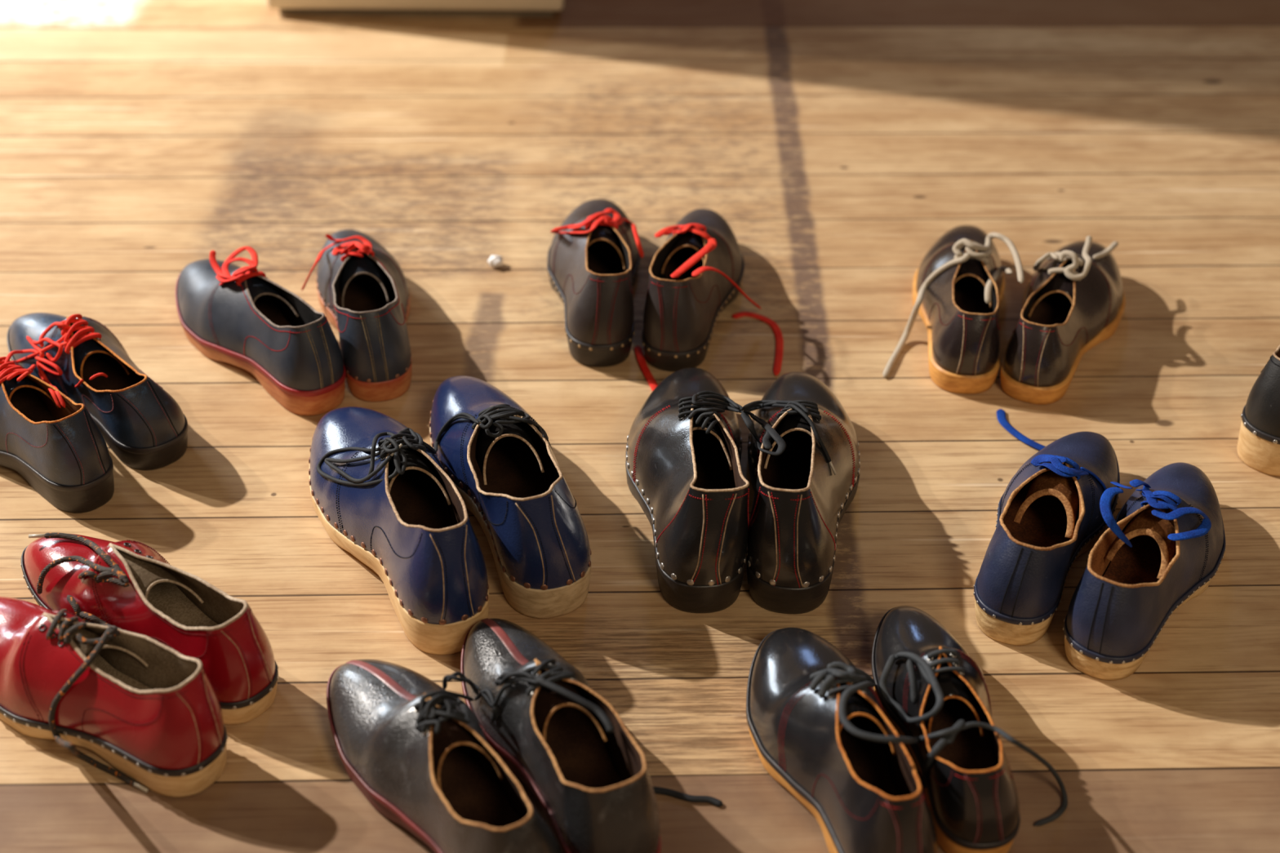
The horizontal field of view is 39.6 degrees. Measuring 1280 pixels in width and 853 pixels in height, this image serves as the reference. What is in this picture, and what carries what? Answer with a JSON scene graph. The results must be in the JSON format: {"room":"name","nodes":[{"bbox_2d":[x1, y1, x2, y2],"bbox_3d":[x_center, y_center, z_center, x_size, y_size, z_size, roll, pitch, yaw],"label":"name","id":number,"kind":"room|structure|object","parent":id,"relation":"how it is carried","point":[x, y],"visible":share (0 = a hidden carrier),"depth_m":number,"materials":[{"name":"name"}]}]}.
{"room":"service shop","nodes":[
{"label":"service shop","id":0,"kind":"room"},
{"bbox_2d":[0,0,1279,852],"bbox_3d":[0.006,-0.485,2.389,8.000,0.001,6.000,1,37,0],"label":"floor","id":1,"kind":"structure","parent":0,"point":[837,142],"depth_m":1.94,"materials":[{"name":"brown wood"}]},
{"bbox_2d":[0,321,114,513],"bbox_3d":[-0.580,-0.027,1.688,0.273,0.100,0.130,31,46,34],"label":"shoe","id":2,"kind":"object","parent":1,"relation":"on","point":[51,440],"visible":1,"depth_m":1.62,"materials":[{"name":"black leather"}]},
{"bbox_2d":[6,312,188,470],"bbox_3d":[-0.535,-0.062,1.738,0.092,0.096,0.280,-29,46,-33],"label":"shoe","id":3,"kind":"object","parent":1,"relation":"on","point":[146,428],"visible":0.97,"depth_m":1.69,"materials":[{"name":"black leather"}]},
{"bbox_2d":[0,595,228,797],"bbox_3d":[-0.445,0.191,1.402,0.119,0.099,0.285,-30,47,-34],"label":"shoe","id":4,"kind":"object","parent":1,"relation":"on","point":[152,711],"visible":1,"depth_m":1.37,"materials":[{"name":"red leather"}]},
{"bbox_2d":[20,532,278,724],"bbox_3d":[-0.411,0.140,1.470,0.288,0.098,0.094,26,44,29],"label":"shoe","id":5,"kind":"object","parent":1,"relation":"on","point":[128,585],"visible":0.82,"depth_m":1.44,"materials":[{"name":"red leather"}]},
{"bbox_2d":[175,246,346,416],"bbox_3d":[-0.399,-0.116,1.808,0.101,0.101,0.284,-22,43,-27],"label":"shoe","id":6,"kind":"object","parent":1,"relation":"on","point":[231,313],"visible":1,"depth_m":1.77,"materials":[{"name":"leather"}]},
{"bbox_2d":[301,229,412,401],"bbox_3d":[-0.286,-0.146,1.849,0.113,0.101,0.280,-15,40,-20],"label":"shoe","id":7,"kind":"object","parent":1,"relation":"on","point":[362,290],"visible":1,"depth_m":1.79,"materials":[{"name":"leather"}]},
{"bbox_2d":[308,406,488,655],"bbox_3d":[-0.213,0.054,1.566,0.120,0.125,0.324,-16,40,-21],"label":"shoe","id":8,"kind":"object","parent":1,"relation":"on","point":[380,492],"visible":0.99,"depth_m":1.52,"materials":[{"name":"blue leather"}]},
{"bbox_2d":[266,0,564,16],"bbox_3d":[-0.310,-1.138,2.284,0.415,1.162,0.340,0,37,0],"label":"plinth","id":9,"kind":"object","parent":1,"relation":"on","point":[411,7],"visible":1,"depth_m":2.49,"materials":[{"name":"beige paint"}]},
{"bbox_2d":[326,658,562,852],"bbox_3d":[-0.152,0.248,1.323,0.114,0.108,0.290,-15,40,-20],"label":"shoe","id":10,"kind":"object","parent":1,"relation":"on","point":[417,753],"visible":1,"depth_m":1.32,"materials":[{"name":"black leather"}]},
{"bbox_2d":[487,254,502,267],"bbox_3d":[-0.160,-0.184,1.974,0.018,0.014,0.016,-18,41,-23],"label":"paper scrap","id":11,"kind":"object","parent":1,"relation":"on","point":[494,260],"visible":1,"depth_m":1.97,"materials":[{"name":"white paper"}]},
{"bbox_2d":[429,375,591,618],"bbox_3d":[-0.124,0.025,1.604,0.110,0.127,0.322,-11,39,-15],"label":"shoe","id":12,"kind":"object","parent":1,"relation":"on","point":[504,466],"visible":1,"depth_m":1.54,"materials":[{"name":"blue leather"}]},
{"bbox_2d":[460,617,723,852],"bbox_3d":[-0.068,0.225,1.357,0.138,0.107,0.278,-31,47,-35],"label":"shoe","id":13,"kind":"object","parent":1,"relation":"on","point":[588,776],"visible":0.99,"depth_m":1.34,"materials":[{"name":"black leather"}]},
{"bbox_2d":[546,199,657,391],"bbox_3d":[-0.042,-0.169,1.883,0.114,0.103,0.336,-1,37,-2],"label":"shoe","id":14,"kind":"object","parent":1,"relation":"on","point":[594,256],"visible":1,"depth_m":1.84,"materials":[{"name":"brown leather"}]},
{"bbox_2d":[625,368,749,613],"bbox_3d":[0.045,0.021,1.615,0.112,0.124,0.315,-1,37,-3],"label":"shoe","id":15,"kind":"object","parent":1,"relation":"on","point":[684,445],"visible":1,"depth_m":1.55,"materials":[{"name":"black leather"}]},
{"bbox_2d":[640,208,783,375],"bbox_3d":[0.088,-0.173,1.887,0.157,0.107,0.279,7,37,9],"label":"shoe","id":16,"kind":"object","parent":1,"relation":"on","point":[699,269],"visible":1,"depth_m":1.82,"materials":[{"name":"brown leather"}]},
{"bbox_2d":[740,371,860,613],"bbox_3d":[0.147,0.023,1.613,0.111,0.124,0.312,5,37,6],"label":"shoe","id":17,"kind":"object","parent":1,"relation":"on","point":[804,454],"visible":1,"depth_m":1.54,"materials":[{"name":"black leather"}]},
{"bbox_2d":[746,627,965,852],"bbox_3d":[0.163,0.226,1.353,0.123,0.114,0.274,-14,39,-19],"label":"shoe","id":18,"kind":"object","parent":1,"relation":"on","point":[817,723],"visible":1,"depth_m":1.33,"materials":[{"name":"black leather"}]},
{"bbox_2d":[882,224,1024,394],"bbox_3d":[0.344,-0.153,1.871,0.121,0.100,0.279,11,38,13],"label":"shoe","id":19,"kind":"object","parent":1,"relation":"on","point":[958,286],"visible":1,"depth_m":1.83,"materials":[{"name":"brown leather"}]},
{"bbox_2d":[871,605,1067,852],"bbox_3d":[0.238,0.215,1.386,0.119,0.094,0.248,-15,40,-20],"label":"shoe","id":20,"kind":"object","parent":1,"relation":"on","point":[926,682],"visible":1,"depth_m":1.36,"materials":[{"name":"black leather"}]},
{"bbox_2d":[973,408,1119,645],"bbox_3d":[0.374,0.053,1.598,0.120,0.101,0.343,9,38,10],"label":"shoe","id":21,"kind":"object","parent":1,"relation":"on","point":[1049,514],"visible":0.98,"depth_m":1.54,"materials":[{"name":"blue leather"}]},
{"bbox_2d":[1000,235,1125,404],"bbox_3d":[0.451,-0.136,1.850,0.106,0.101,0.281,12,38,15],"label":"shoe","id":22,"kind":"object","parent":1,"relation":"on","point":[1074,301],"visible":1,"depth_m":1.82,"materials":[{"name":"brown leather"}]},
{"bbox_2d":[1062,462,1226,680],"bbox_3d":[0.442,0.095,1.537,0.113,0.108,0.285,21,42,25],"label":"shoe","id":23,"kind":"object","parent":1,"relation":"on","point":[1165,546],"visible":1,"depth_m":1.50,"materials":[{"name":"blue leather"}]},
{"bbox_2d":[1236,345,1279,476],"bbox_3d":[0.676,-0.066,1.746,0.099,0.118,0.282,26,44,29],"label":"shoe","id":24,"kind":"object","parent":1,"relation":"on","point":[1258,447],"visible":1,"depth_m":1.67,"materials":[{"name":"black leather"}]}
]}

